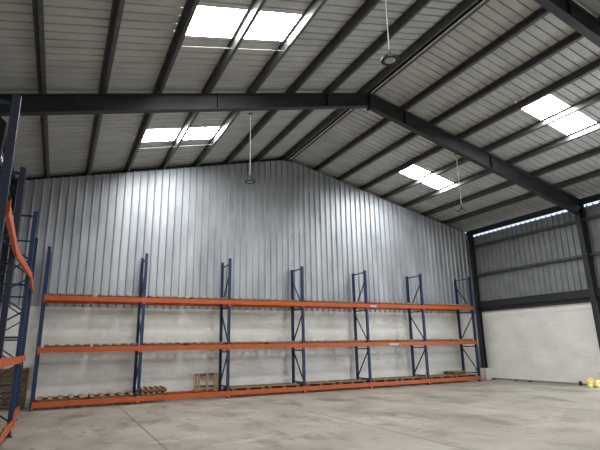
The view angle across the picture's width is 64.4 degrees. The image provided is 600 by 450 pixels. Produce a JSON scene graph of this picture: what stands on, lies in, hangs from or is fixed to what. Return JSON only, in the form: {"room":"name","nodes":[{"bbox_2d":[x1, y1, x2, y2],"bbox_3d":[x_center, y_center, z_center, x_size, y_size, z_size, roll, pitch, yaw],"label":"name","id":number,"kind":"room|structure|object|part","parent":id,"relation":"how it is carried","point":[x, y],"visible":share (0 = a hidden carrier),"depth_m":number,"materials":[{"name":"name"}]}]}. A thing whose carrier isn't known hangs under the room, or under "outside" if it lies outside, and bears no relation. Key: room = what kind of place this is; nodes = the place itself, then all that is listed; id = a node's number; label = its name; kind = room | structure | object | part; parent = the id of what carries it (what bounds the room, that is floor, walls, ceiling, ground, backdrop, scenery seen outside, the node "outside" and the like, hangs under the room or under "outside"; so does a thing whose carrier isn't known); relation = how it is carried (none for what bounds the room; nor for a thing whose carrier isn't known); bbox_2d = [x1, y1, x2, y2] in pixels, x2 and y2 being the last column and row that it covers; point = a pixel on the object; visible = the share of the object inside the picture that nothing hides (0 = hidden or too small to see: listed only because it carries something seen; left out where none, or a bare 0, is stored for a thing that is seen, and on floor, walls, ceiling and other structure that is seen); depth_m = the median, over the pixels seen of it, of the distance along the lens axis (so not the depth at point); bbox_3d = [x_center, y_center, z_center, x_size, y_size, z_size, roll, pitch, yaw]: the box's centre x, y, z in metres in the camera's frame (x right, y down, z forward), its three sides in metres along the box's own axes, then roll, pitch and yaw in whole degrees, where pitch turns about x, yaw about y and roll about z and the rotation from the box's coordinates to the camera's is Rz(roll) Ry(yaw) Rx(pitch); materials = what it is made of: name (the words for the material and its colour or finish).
{"room":"warehouse","nodes":[
{"label":"warehouse","id":0,"kind":"room"},
{"bbox_2d":[16,158,462,231],"bbox_3d":[-0.557,0.236,19.399,19.480,6.390,0.030,6,-16,-26],"label":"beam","id":1,"kind":"structure","parent":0,"point":[278,159],"depth_m":17.52,"materials":[{"name":"metal"}]},
{"bbox_2d":[0,306,480,408],"bbox_3d":[-0.380,4.718,18.064,19.480,2.960,0.200,6,-16,-26],"label":"wall","id":2,"kind":"structure","parent":0,"point":[59,373],"depth_m":16.72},
{"bbox_2d":[1,160,475,313],"bbox_3d":[-0.401,0.318,19.059,19.480,6.140,0.058,6,-16,-26],"label":"cladding","id":3,"kind":"object","parent":2,"relation":"on","point":[98,229],"visible":0.94,"depth_m":18.03,"materials":[{"name":"metal"}]},
{"bbox_2d":[0,0,599,231],"bbox_3d":[4.575,-4.367,9.789,19.680,2.395,23.360,6,-16,-26],"label":"ceiling","id":4,"kind":"structure","parent":0,"point":[75,31],"depth_m":12.92,"materials":[{"name":"metal"}]},
{"bbox_2d":[142,127,218,141],"bbox_3d":[-3.817,-2.856,14.939,2.430,0.619,0.940,6,-16,-26],"label":"window","id":5,"kind":"structure","parent":4,"relation":"attached to","point":[207,132],"depth_m":14.95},
{"bbox_2d":[186,6,300,40],"bbox_3d":[-1.238,-4.180,9.898,2.430,0.619,0.970,6,-16,-26],"label":"window","id":6,"kind":"structure","parent":4,"relation":"attached to","point":[206,21],"depth_m":9.88,"materials":[{"name":"glass"}]},
{"bbox_2d":[401,165,451,188],"bbox_3d":[5.077,-1.971,19.371,2.320,0.593,0.900,6,-16,-26],"label":"window","id":7,"kind":"structure","parent":4,"relation":"attached to","point":[415,172],"depth_m":19.38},
{"bbox_2d":[454,154,466,211],"bbox_3d":[5.293,-1.426,15.855,0.284,1.990,0.284,6,-16,-26],"label":"hanging lamp","id":8,"kind":"object","parent":4,"relation":"hanging from","point":[461,209],"visible":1,"depth_m":15.69,"materials":[{"name":"metal"}]},
{"bbox_2d":[522,94,595,134],"bbox_3d":[7.697,-3.317,14.248,2.320,0.593,0.940,6,-16,-26],"label":"window","id":9,"kind":"structure","parent":4,"relation":"attached to","point":[548,105],"depth_m":14.26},
{"bbox_2d":[0,379,599,449],"bbox_3d":[4.751,3.628,7.698,19.880,0.200,23.420,6,-16,-26],"label":"floor","id":10,"kind":"structure","parent":0,"point":[467,414],"depth_m":10.46,"materials":[{"name":"concrete"}]},
{"bbox_2d":[0,368,29,408],"bbox_3d":[-8.314,4.714,13.731,0.780,1.124,0.216,6,-16,-26],"label":"wooden pallet","id":11,"kind":"object","parent":10,"relation":"on","point":[25,371],"visible":0.62,"depth_m":13.72,"materials":[{"name":"brown wood"}]},
{"bbox_2d":[0,94,37,442],"bbox_3d":[-5.411,1.527,8.289,1.029,4.520,8.372,6,-16,-26],"label":"rack","id":12,"kind":"object","parent":10,"relation":"on","point":[6,215],"visible":1,"depth_m":7.67,"materials":[{"name":"metal"}]},
{"bbox_2d":[0,424,4,435],"bbox_3d":[-5.098,3.224,7.288,0.900,0.124,1.200,6,-16,-26],"label":"wooden pallet","id":13,"kind":"object","parent":12,"relation":"on","point":[2,426],"visible":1,"depth_m":7.75,"materials":[{"name":"brown wood"}]},
{"bbox_3d":[-3.196,0.672,4.906,0.086,4.422,0.086,6,-16,-26],"label":"post","id":14,"kind":"part","parent":12,"relation":"part of","materials":[{"name":"metal"}]},
{"bbox_3d":[-4.501,1.248,7.271,0.086,4.512,0.086,6,-16,-26],"label":"post","id":15,"kind":"part","parent":12,"relation":"part of","materials":[{"name":"metal"}]},
{"bbox_3d":[-5.657,1.899,9.715,0.086,4.492,0.086,6,-16,-26],"label":"post","id":16,"kind":"part","parent":12,"relation":"part of","materials":[{"name":"metal"}]},
{"bbox_3d":[-6.908,2.513,12.005,0.086,4.472,0.086,6,-16,-26],"label":"post","id":17,"kind":"part","parent":12,"relation":"part of","materials":[{"name":"metal"}]},
{"bbox_2d":[28,246,480,411],"bbox_3d":[-0.082,3.758,17.633,16.950,4.600,1.024,6,-16,-26],"label":"rack","id":18,"kind":"object","parent":10,"relation":"on","point":[229,303],"visible":0.91,"depth_m":16.56,"materials":[{"name":"metal"}]},
{"bbox_3d":[-7.417,2.867,13.613,0.086,4.592,0.086,6,-16,-26],"label":"post","id":19,"kind":"part","parent":18,"relation":"part of","materials":[{"name":"metal"}]},
{"bbox_3d":[-7.802,3.066,14.367,0.086,4.592,0.086,6,-16,-26],"label":"post","id":20,"kind":"part","parent":18,"relation":"part of","materials":[{"name":"metal"}]},
{"bbox_2d":[36,394,83,402],"bbox_3d":[-6.934,5.027,13.785,1.200,0.124,0.877,6,-16,-26],"label":"wooden pallet","id":21,"kind":"object","parent":18,"relation":"on","point":[80,396],"visible":0.99,"depth_m":13.59,"materials":[{"name":"brown wood"}]},
{"bbox_2d":[44,344,89,347],"bbox_3d":[-6.924,3.608,14.162,1.200,0.124,0.877,6,-16,-26],"label":"wooden pallet","id":22,"kind":"object","parent":18,"relation":"on","point":[45,345],"visible":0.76,"depth_m":13.81,"materials":[{"name":"brown wood"}]},
{"bbox_2d":[48,293,92,296],"bbox_3d":[-6.989,2.184,14.503,1.200,0.124,0.877,6,-16,-26],"label":"wooden pallet","id":23,"kind":"object","parent":18,"relation":"on","point":[51,294],"visible":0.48,"depth_m":14.12,"materials":[{"name":"brown wood"}]},
{"bbox_2d":[88,391,132,398],"bbox_3d":[-5.715,5.155,14.374,1.200,0.124,0.877,6,-16,-26],"label":"wooden pallet","id":24,"kind":"object","parent":18,"relation":"on","point":[128,393],"visible":0.98,"depth_m":14.17,"materials":[{"name":"brown wood"}]},
{"bbox_2d":[93,343,136,346],"bbox_3d":[-5.730,3.733,14.740,1.200,0.124,0.877,6,-16,-26],"label":"wooden pallet","id":25,"kind":"object","parent":18,"relation":"on","point":[107,344],"visible":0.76,"depth_m":14.40,"materials":[{"name":"brown wood"}]},
{"bbox_2d":[97,294,139,297],"bbox_3d":[-5.774,2.312,15.092,1.200,0.124,0.877,6,-16,-26],"label":"wooden pallet","id":26,"kind":"object","parent":18,"relation":"on","point":[99,295],"visible":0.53,"depth_m":14.73,"materials":[{"name":"brown wood"}]},
{"bbox_3d":[-5.293,3.338,15.579,0.086,4.572,0.086,6,-16,-26],"label":"post","id":27,"kind":"part","parent":18,"relation":"part of","materials":[{"name":"metal"}]},
{"bbox_3d":[-4.907,3.139,14.825,0.086,4.572,0.086,6,-16,-26],"label":"post","id":28,"kind":"part","parent":18,"relation":"part of","materials":[{"name":"metal"}]},
{"bbox_2d":[140,391,165,395],"bbox_3d":[-4.648,5.267,14.891,0.744,0.124,0.877,6,-16,-26],"label":"wooden pallet","id":29,"kind":"object","parent":18,"relation":"on","point":[156,392],"visible":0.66,"depth_m":14.58,"materials":[{"name":"brown wood"}]},
{"bbox_2d":[140,386,166,392],"bbox_3d":[-4.641,5.145,14.926,0.744,0.124,0.877,6,-16,-26],"label":"wooden pallet","id":30,"kind":"object","parent":29,"relation":"on","point":[150,388],"visible":0.87,"depth_m":14.67,"materials":[{"name":"brown wood"}]},
{"bbox_2d":[143,342,182,345],"bbox_3d":[-4.460,3.866,15.355,1.200,0.124,0.877,6,-16,-26],"label":"wooden pallet","id":31,"kind":"object","parent":18,"relation":"on","point":[144,344],"visible":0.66,"depth_m":15.01,"materials":[{"name":"brown wood"}]},
{"bbox_2d":[146,295,185,298],"bbox_3d":[-4.454,2.450,15.730,1.200,0.124,0.877,6,-16,-26],"label":"wooden pallet","id":32,"kind":"object","parent":18,"relation":"on","point":[149,296],"visible":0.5,"depth_m":15.40,"materials":[{"name":"brown wood"}]},
{"bbox_2d":[183,342,223,344],"bbox_3d":[-3.250,3.993,15.941,1.200,0.124,0.877,6,-16,-26],"label":"wooden pallet","id":33,"kind":"object","parent":18,"relation":"on","point":[187,343],"visible":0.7,"depth_m":15.64,"materials":[{"name":"brown wood"}]},
{"bbox_2d":[194,373,217,391],"bbox_3d":[-3.169,5.314,16.112,0.780,0.580,0.110,6,-16,-26],"label":"wooden pallet","id":34,"kind":"object","parent":18,"relation":"on","point":[215,385],"visible":1,"depth_m":16.09,"materials":[{"name":"brown wood"}]},
{"bbox_2d":[187,297,225,299],"bbox_3d":[-3.240,2.577,16.318,1.200,0.124,0.877,6,-16,-26],"label":"wooden pallet","id":35,"kind":"object","parent":18,"relation":"on","point":[206,298],"visible":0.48,"depth_m":15.97,"materials":[{"name":"brown wood"}]},
{"bbox_3d":[-2.784,3.590,16.796,0.086,4.592,0.086,6,-16,-26],"label":"post","id":36,"kind":"part","parent":18,"relation":"part of","materials":[{"name":"metal"}]},
{"bbox_3d":[-2.398,3.392,16.042,0.086,4.592,0.086,6,-16,-26],"label":"post","id":37,"kind":"part","parent":18,"relation":"part of","materials":[{"name":"metal"}]},
{"bbox_2d":[223,384,264,390],"bbox_3d":[-1.908,5.556,16.227,1.200,0.124,0.860,6,-16,-26],"label":"wooden pallet","id":38,"kind":"object","parent":18,"relation":"on","point":[241,387],"visible":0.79,"depth_m":16.10,"materials":[{"name":"brown wood"}]},
{"bbox_2d":[224,341,264,344],"bbox_3d":[-1.949,4.129,16.570,1.200,0.124,0.877,6,-16,-26],"label":"wooden pallet","id":39,"kind":"object","parent":18,"relation":"on","point":[260,342],"visible":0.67,"depth_m":16.29,"materials":[{"name":"brown wood"}]},
{"bbox_2d":[227,298,264,300],"bbox_3d":[-1.962,2.710,16.936,1.200,0.124,0.877,6,-16,-26],"label":"wooden pallet","id":40,"kind":"object","parent":18,"relation":"on","point":[241,299],"visible":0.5,"depth_m":16.57,"materials":[{"name":"brown wood"}]},
{"bbox_2d":[259,383,299,388],"bbox_3d":[-0.733,5.678,16.795,1.200,0.124,0.860,6,-16,-26],"label":"wooden pallet","id":41,"kind":"object","parent":18,"relation":"on","point":[275,385],"visible":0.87,"depth_m":16.66,"materials":[{"name":"brown wood"}]},
{"bbox_2d":[264,341,299,343],"bbox_3d":[-0.723,4.257,17.164,1.200,0.124,0.877,6,-16,-26],"label":"wooden pallet","id":42,"kind":"object","parent":18,"relation":"on","point":[266,342],"visible":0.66,"depth_m":16.84,"materials":[{"name":"brown wood"}]},
{"bbox_2d":[265,299,298,301],"bbox_3d":[-0.775,2.834,17.511,1.200,0.124,0.877,6,-16,-26],"label":"wooden pallet","id":43,"kind":"object","parent":18,"relation":"on","point":[281,300],"visible":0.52,"depth_m":17.15,"materials":[{"name":"brown wood"}]},
{"bbox_3d":[-0.274,3.911,17.996,0.086,4.472,0.086,6,-16,-26],"label":"post","id":44,"kind":"part","parent":18,"relation":"part of","materials":[{"name":"metal"}]},
{"bbox_3d":[0.112,3.713,17.242,0.086,4.472,0.086,6,-16,-26],"label":"post","id":45,"kind":"part","parent":18,"relation":"part of","materials":[{"name":"metal"}]},
{"bbox_2d":[298,300,332,302],"bbox_3d":[0.527,2.970,18.141,1.200,0.124,0.877,6,-16,-26],"label":"wooden pallet","id":46,"kind":"object","parent":18,"relation":"on","point":[317,301],"visible":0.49,"depth_m":17.80,"materials":[{"name":"brown wood"}]},
{"bbox_2d":[296,381,335,386],"bbox_3d":[0.575,5.815,17.428,1.200,0.124,0.860,6,-16,-26],"label":"wooden pallet","id":47,"kind":"object","parent":18,"relation":"on","point":[310,383],"visible":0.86,"depth_m":17.28,"materials":[{"name":"brown wood"}]},
{"bbox_2d":[300,340,334,342],"bbox_3d":[0.580,4.393,17.794,1.200,0.124,0.877,6,-16,-26],"label":"wooden pallet","id":48,"kind":"object","parent":18,"relation":"on","point":[333,341],"visible":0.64,"depth_m":17.50,"materials":[{"name":"brown wood"}]},
{"bbox_2d":[328,379,366,384],"bbox_3d":[1.777,5.941,18.010,1.200,0.124,0.860,6,-16,-26],"label":"wooden pallet","id":49,"kind":"object","parent":18,"relation":"on","point":[347,381],"visible":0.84,"depth_m":17.89,"materials":[{"name":"brown wood"}]},
{"bbox_2d":[333,301,363,303],"bbox_3d":[1.767,3.100,18.741,1.200,0.124,0.877,6,-16,-26],"label":"wooden pallet","id":50,"kind":"object","parent":18,"relation":"on","point":[355,302],"visible":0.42,"depth_m":18.39,"materials":[{"name":"brown wood"}]},
{"bbox_2d":[335,340,364,342],"bbox_3d":[1.755,4.516,18.363,1.200,0.124,0.877,6,-16,-26],"label":"wooden pallet","id":51,"kind":"object","parent":18,"relation":"on","point":[336,341],"visible":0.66,"depth_m":18.00,"materials":[{"name":"brown wood"}]},
{"bbox_3d":[2.236,4.178,19.209,0.086,4.462,0.086,6,-16,-26],"label":"post","id":52,"kind":"part","parent":18,"relation":"part of","materials":[{"name":"metal"}]},
{"bbox_3d":[2.622,3.980,18.455,0.086,4.462,0.086,6,-16,-26],"label":"post","id":53,"kind":"part","parent":18,"relation":"part of","materials":[{"name":"metal"}]},
{"bbox_2d":[363,302,393,304],"bbox_3d":[3.081,3.238,19.377,1.200,0.124,0.877,6,-16,-26],"label":"wooden pallet","id":54,"kind":"object","parent":18,"relation":"on","point":[368,302],"visible":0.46,"depth_m":19.03,"materials":[{"name":"brown wood"}]},
{"bbox_2d":[361,377,397,382],"bbox_3d":[3.105,6.080,18.653,1.200,0.124,0.860,6,-16,-26],"label":"wooden pallet","id":55,"kind":"object","parent":18,"relation":"on","point":[383,379],"visible":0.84,"depth_m":18.52,"materials":[{"name":"brown wood"}]},
{"bbox_2d":[364,340,395,341],"bbox_3d":[3.097,4.657,19.012,1.200,0.124,0.877,6,-16,-26],"label":"wooden pallet","id":56,"kind":"object","parent":18,"relation":"on","point":[365,340],"visible":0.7,"depth_m":18.68,"materials":[{"name":"brown wood"}]},
{"bbox_2d":[388,376,424,380],"bbox_3d":[4.289,6.204,19.226,1.200,0.124,0.860,6,-16,-26],"label":"wooden pallet","id":57,"kind":"object","parent":18,"relation":"on","point":[401,378],"visible":0.79,"depth_m":19.06,"materials":[{"name":"brown wood"}]},
{"bbox_2d":[394,303,419,304],"bbox_3d":[4.273,3.362,19.954,1.200,0.124,0.877,6,-16,-26],"label":"wooden pallet","id":58,"kind":"object","parent":18,"relation":"on","point":[394,303],"visible":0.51,"depth_m":19.60,"materials":[{"name":"brown wood"}]},
{"bbox_2d":[396,339,421,341],"bbox_3d":[4.278,4.780,19.584,1.200,0.124,0.877,6,-16,-26],"label":"wooden pallet","id":59,"kind":"object","parent":18,"relation":"on","point":[409,340],"visible":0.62,"depth_m":19.25,"materials":[{"name":"brown wood"}]},
{"bbox_3d":[4.745,4.436,20.425,0.086,4.472,0.086,6,-16,-26],"label":"post","id":60,"kind":"part","parent":18,"relation":"part of","materials":[{"name":"metal"}]},
{"bbox_3d":[5.131,4.238,19.671,0.086,4.472,0.086,6,-16,-26],"label":"post","id":61,"kind":"part","parent":18,"relation":"part of","materials":[{"name":"metal"}]},
{"bbox_2d":[420,303,446,305],"bbox_3d":[5.575,3.498,20.584,1.200,0.124,0.877,6,-16,-26],"label":"wooden pallet","id":62,"kind":"object","parent":18,"relation":"on","point":[424,303],"visible":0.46,"depth_m":20.22,"materials":[{"name":"brown wood"}]},
{"bbox_2d":[418,374,452,378],"bbox_3d":[5.625,6.343,19.872,1.200,0.124,0.860,6,-16,-26],"label":"wooden pallet","id":63,"kind":"object","parent":18,"relation":"on","point":[437,376],"visible":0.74,"depth_m":19.75,"materials":[{"name":"brown wood"}]},
{"bbox_2d":[422,339,449,341],"bbox_3d":[5.594,4.918,20.221,1.200,0.124,0.877,6,-16,-26],"label":"wooden pallet","id":64,"kind":"object","parent":18,"relation":"on","point":[422,339],"visible":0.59,"depth_m":19.89,"materials":[{"name":"brown wood"}]},
{"bbox_2d":[446,304,469,306],"bbox_3d":[6.790,3.626,21.172,1.200,0.124,0.877,6,-16,-26],"label":"wooden pallet","id":65,"kind":"object","parent":18,"relation":"on","point":[447,304],"visible":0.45,"depth_m":20.80,"materials":[{"name":"brown wood"}]},
{"bbox_2d":[441,373,476,377],"bbox_3d":[6.823,6.469,20.452,1.200,0.124,0.860,6,-16,-26],"label":"wooden pallet","id":66,"kind":"object","parent":18,"relation":"on","point":[465,374],"visible":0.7,"depth_m":20.25,"materials":[{"name":"brown wood"}]},
{"bbox_2d":[444,370,464,374],"bbox_3d":[6.684,6.381,20.610,0.660,0.124,0.612,7,-16,-29],"label":"wooden pallet","id":67,"kind":"object","parent":66,"relation":"on","point":[454,372],"visible":1,"depth_m":20.44,"materials":[{"name":"brown wood"}]},
{"bbox_3d":[7.254,4.698,21.640,0.086,4.472,0.086,6,-16,-26],"label":"post","id":68,"kind":"part","parent":18,"relation":"part of","materials":[{"name":"metal"}]},
{"bbox_2d":[449,339,472,340],"bbox_3d":[6.813,5.045,20.811,1.200,0.124,0.877,6,-16,-26],"label":"wooden pallet","id":69,"kind":"object","parent":18,"relation":"on","point":[450,339],"visible":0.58,"depth_m":20.46,"materials":[{"name":"brown wood"}]},
{"bbox_3d":[7.640,4.500,20.885,0.086,4.472,0.086,6,-16,-26],"label":"post","id":70,"kind":"part","parent":18,"relation":"part of","materials":[{"name":"metal"}]},
{"bbox_2d":[586,377,594,386],"bbox_3d":[10.391,5.589,16.960,0.269,0.351,0.328,6,-16,-26],"label":"plastic sack","id":71,"kind":"object","parent":10,"relation":"on","point":[591,380],"visible":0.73,"depth_m":16.92,"materials":[{"name":"plastic"}]},
{"bbox_2d":[594,380,599,387],"bbox_3d":[10.456,5.560,16.691,0.294,0.274,0.268,0,-14,-4],"label":"plastic sack","id":72,"kind":"object","parent":10,"relation":"on","point":[597,382],"visible":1,"depth_m":16.64,"materials":[{"name":"plastic"}]},
{"bbox_3d":[-8.671,4.930,13.271,0.499,0.485,0.659,6,-16,-26],"label":"trim","id":73,"kind":"structure","parent":10,"relation":"on","visible":0},
{"bbox_2d":[0,179,17,310],"bbox_3d":[-8.901,1.638,14.111,0.240,6.313,0.260,6,-16,-26],"label":"column","id":74,"kind":"structure","parent":73,"relation":"on","point":[13,187],"depth_m":14.39,"materials":[{"name":"metal"}]},
{"bbox_2d":[0,161,11,201],"bbox_3d":[-7.746,-1.362,12.318,0.130,0.102,5.320,6,-16,-26],"label":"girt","id":75,"kind":"structure","parent":74,"relation":"attached to","point":[9,195],"depth_m":13.95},
{"bbox_3d":[13.323,4.187,11.907,0.359,0.485,0.750,6,-16,-26],"label":"trim","id":76,"kind":"structure","parent":10,"relation":"on","visible":0},
{"bbox_2d":[534,0,599,47],"bbox_3d":[4.688,-1.144,8.861,19.380,8.654,0.260,6,-16,-26],"label":"frame","id":77,"kind":"object","parent":76,"relation":"on","point":[569,12],"visible":1,"depth_m":10.43,"materials":[{"name":"paint"}]},
{"bbox_2d":[3,135,15,183],"bbox_3d":[-3.999,-3.946,5.195,0.086,0.240,22.890,6,-16,-26],"label":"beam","id":78,"kind":"structure","parent":77,"relation":"attached to","point":[13,177],"depth_m":14.24,"materials":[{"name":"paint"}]},
{"bbox_2d":[32,0,49,178],"bbox_3d":[-3.267,-4.182,5.781,0.186,0.188,23.150,6,-16,-26],"label":"purlin","id":79,"kind":"structure","parent":77,"relation":"on","point":[37,5],"depth_m":9.48,"materials":[{"name":"metal"}]},
{"bbox_2d":[85,0,124,175],"bbox_3d":[-2.188,-4.350,6.377,0.186,0.188,23.150,6,-16,-26],"label":"purlin","id":80,"kind":"structure","parent":77,"relation":"on","point":[117,7],"depth_m":10.00,"materials":[{"name":"metal"}]},
{"bbox_2d":[123,0,199,171],"bbox_3d":[-1.091,-4.521,6.983,0.186,0.188,23.150,6,-16,-26],"label":"purlin","id":81,"kind":"structure","parent":77,"relation":"on","point":[189,9],"depth_m":10.54,"materials":[{"name":"metal"}]},
{"bbox_2d":[159,0,266,169],"bbox_3d":[-0.003,-4.690,7.584,0.186,0.188,23.150,6,-16,-26],"label":"purlin","id":82,"kind":"structure","parent":77,"relation":"on","point":[255,7],"depth_m":11.06,"materials":[{"name":"metal"}]},
{"bbox_2d":[186,46,282,50],"bbox_3d":[-1.472,-3.891,10.493,2.442,0.595,0.010,6,-16,-26],"label":"rod","id":83,"kind":"object","parent":82,"relation":"attached to","point":[186,46],"visible":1,"depth_m":10.47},
{"bbox_2d":[192,0,326,166],"bbox_3d":[1.086,-4.859,8.185,0.186,0.188,23.150,6,-16,-26],"label":"purlin","id":84,"kind":"structure","parent":77,"relation":"on","point":[313,8],"depth_m":11.60,"materials":[{"name":"metal"}]},
{"bbox_2d":[280,0,477,160],"bbox_3d":[4.350,-5.368,9.989,0.186,0.188,23.150,6,-16,-26],"label":"purlin","id":85,"kind":"structure","parent":77,"relation":"on","point":[464,5],"depth_m":13.08,"materials":[{"name":"metal"}]},
{"bbox_2d":[287,0,489,160],"bbox_3d":[4.605,-5.372,10.120,0.106,0.218,23.150,6,-16,-26],"label":"purlin","id":86,"kind":"structure","parent":77,"relation":"attached to","point":[478,1],"depth_m":13.21,"materials":[{"name":"metal"}]},
{"bbox_2d":[381,0,398,65],"bbox_3d":[1.416,-3.482,7.802,0.284,1.795,0.284,6,-16,-26],"label":"lamp","id":87,"kind":"object","parent":77,"relation":"hanging from","point":[390,59],"visible":1,"depth_m":7.60,"materials":[{"name":"metal"}]},
{"bbox_3d":[1.415,-3.580,7.827,0.017,1.593,0.018,6,-16,-26],"label":"rod","id":88,"kind":"part","parent":87,"relation":"part of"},
{"bbox_2d":[313,7,549,171],"bbox_3d":[5.722,-4.968,10.585,0.106,0.218,23.150,6,-16,-26],"label":"purlin","id":89,"kind":"structure","parent":77,"relation":"on","point":[541,12],"depth_m":13.31,"materials":[{"name":"metal"}]},
{"bbox_2d":[336,16,599,180],"bbox_3d":[6.766,-4.589,11.020,0.106,0.218,23.150,6,-16,-26],"label":"purlin","id":90,"kind":"structure","parent":77,"relation":"on","point":[574,37],"depth_m":13.78,"materials":[{"name":"metal"}]},
{"bbox_2d":[359,58,599,190],"bbox_3d":[7.811,-4.211,11.455,0.106,0.218,23.150,6,-16,-26],"label":"purlin","id":91,"kind":"structure","parent":77,"relation":"on","point":[593,66],"depth_m":14.52,"materials":[{"name":"metal"}]},
{"bbox_2d":[380,92,599,199],"bbox_3d":[8.837,-3.838,11.882,0.106,0.218,23.150,6,-16,-26],"label":"purlin","id":92,"kind":"structure","parent":77,"relation":"on","point":[595,98],"depth_m":15.55,"materials":[{"name":"metal"}]},
{"bbox_2d":[401,121,599,207],"bbox_3d":[9.882,-3.460,12.317,0.106,0.218,23.150,6,-16,-26],"label":"purlin","id":93,"kind":"structure","parent":77,"relation":"on","point":[594,127],"depth_m":16.55,"materials":[{"name":"metal"}]},
{"bbox_2d":[421,147,599,216],"bbox_3d":[10.944,-3.075,12.759,0.106,0.218,23.150,6,-16,-26],"label":"purlin","id":94,"kind":"structure","parent":77,"relation":"on","point":[596,151],"depth_m":18.32,"materials":[{"name":"metal"}]},
{"bbox_2d":[441,169,599,224],"bbox_3d":[12.042,-2.677,13.216,0.106,0.218,23.150,6,-16,-26],"label":"purlin","id":95,"kind":"structure","parent":77,"relation":"on","point":[596,173],"depth_m":19.42,"materials":[{"name":"metal"}]},
{"bbox_2d":[466,193,599,236],"bbox_3d":[13.252,-2.142,13.545,0.086,0.240,22.890,6,-16,-26],"label":"beam","id":96,"kind":"structure","parent":77,"relation":"attached to","point":[596,197],"depth_m":20.39,"materials":[{"name":"metal"}]},
{"bbox_2d":[482,309,599,382],"bbox_3d":[13.564,3.008,12.311,0.200,2.960,22.920,6,-16,-26],"label":"wall","id":97,"kind":"structure","parent":0,"point":[561,346],"depth_m":19.28,"materials":[{"name":"paint"}]},
{"bbox_2d":[475,368,494,379],"bbox_3d":[8.337,6.709,21.503,0.499,0.485,0.659,6,-16,-26],"label":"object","id":98,"kind":"structure","parent":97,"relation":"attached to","point":[486,373],"depth_m":21.24,"materials":[{"name":"paint"}]},
{"bbox_2d":[467,232,487,367],"bbox_3d":[8.332,3.441,22.452,0.240,6.313,0.260,6,-16,-26],"label":"column","id":99,"kind":"structure","parent":98,"relation":"on","point":[481,338],"depth_m":22.39,"materials":[{"name":"metal"}]},
{"bbox_2d":[473,220,575,247],"bbox_3d":[9.573,0.449,20.701,0.130,0.102,5.320,6,-16,-26],"label":"girt","id":100,"kind":"structure","parent":99,"relation":"attached to","point":[573,221],"depth_m":20.35,"materials":[{"name":"metal"}]},
{"bbox_2d":[473,201,599,311],"bbox_3d":[13.428,-0.214,13.088,0.043,3.711,22.920,6,-16,-26],"label":"cladding","id":101,"kind":"object","parent":100,"relation":"attached to","point":[563,241],"visible":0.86,"depth_m":19.98,"materials":[{"name":"metal"}]},
{"bbox_2d":[582,214,599,220],"bbox_3d":[12.052,-0.824,15.855,0.130,0.102,5.540,6,-16,-26],"label":"girt","id":102,"kind":"structure","parent":101,"relation":"attached to","point":[597,215],"depth_m":17.88,"materials":[{"name":"metal"}]},
{"bbox_2d":[588,251,599,255],"bbox_3d":[12.076,0.504,15.518,0.130,0.102,5.540,6,-16,-26],"label":"girt","id":103,"kind":"structure","parent":101,"relation":"attached to","point":[594,253],"depth_m":17.66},
{"bbox_2d":[476,255,581,275],"bbox_3d":[9.597,1.777,20.364,0.130,0.102,5.320,6,-16,-26],"label":"girt","id":104,"kind":"structure","parent":99,"relation":"attached to","point":[577,256],"depth_m":19.95,"materials":[{"name":"metal"}]},
{"bbox_2d":[479,289,590,311],"bbox_3d":[9.610,3.221,19.991,0.176,0.460,5.320,6,-16,-26],"label":"beam","id":105,"kind":"structure","parent":99,"relation":"attached to","point":[578,296],"depth_m":19.59,"materials":[{"name":"metal"}]},
{"bbox_2d":[482,302,591,316],"bbox_3d":[9.686,3.583,19.952,0.015,0.255,5.250,6,-16,-26],"label":"trim","id":106,"kind":"structure","parent":97,"relation":"attached to","point":[576,306],"depth_m":19.56,"materials":[{"name":"metal"}]},
{"bbox_2d":[495,378,586,385],"bbox_3d":[9.746,6.313,19.197,0.050,0.070,4.730,6,-16,-26],"label":"baseboard","id":107,"kind":"structure","parent":97,"relation":"attached to","point":[495,378],"depth_m":19.14,"materials":[{"name":"metal"}]},
{"bbox_2d":[591,372,599,379],"bbox_3d":[10.796,5.485,16.848,0.359,0.485,0.750,6,-16,-26],"label":"trim","id":108,"kind":"structure","parent":97,"relation":"attached to","point":[595,375],"depth_m":16.99,"materials":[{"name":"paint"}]},
{"bbox_2d":[0,93,599,348],"bbox_3d":[2.204,0.132,13.716,19.380,8.654,0.260,6,-16,-26],"label":"frame","id":109,"kind":"object","parent":108,"relation":"on","point":[33,104],"visible":1,"depth_m":13.48,"materials":[{"name":"paint"}]},
{"bbox_2d":[245,112,254,183],"bbox_3d":[-1.319,-2.063,12.640,0.284,1.958,0.284,6,-16,-26],"label":"hanging lamp","id":110,"kind":"object","parent":109,"relation":"hanging from","point":[249,180],"visible":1,"depth_m":12.54,"materials":[{"name":"metal"}]},
{"bbox_3d":[-1.321,-2.161,12.665,0.017,1.756,0.018,6,-16,-26],"label":"rod","id":111,"kind":"part","parent":110,"relation":"part of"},
{"bbox_3d":[2.133,-3.796,14.712,0.040,0.510,0.220,6,-16,-26],"label":"apex plate","id":112,"kind":"part","parent":109,"relation":"part of","materials":[{"name":"paint"}]},
{"bbox_2d":[594,288,599,300],"bbox_3d":[12.089,1.948,15.145,0.176,0.460,5.540,6,-16,-26],"label":"beam","id":113,"kind":"structure","parent":97,"relation":"attached to","point":[596,290],"depth_m":17.41,"materials":[{"name":"metal"}]},
{"bbox_3d":[7.228,-2.449,3.894,19.380,8.654,0.260,6,-16,-26],"label":"frame","id":114,"kind":"object","parent":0,"visible":0},
{"bbox_2d":[222,0,380,164],"bbox_3d":[2.156,-5.026,8.777,0.186,0.188,23.150,6,-16,-26],"label":"purlin","id":115,"kind":"structure","parent":114,"relation":"on","point":[367,6],"depth_m":12.11,"materials":[{"name":"metal"}]},
{"bbox_2d":[253,0,431,161],"bbox_3d":[3.253,-5.197,9.383,0.186,0.188,23.150,6,-16,-26],"label":"purlin","id":116,"kind":"structure","parent":114,"relation":"on","point":[417,6],"depth_m":12.64,"materials":[{"name":"metal"}]}
]}

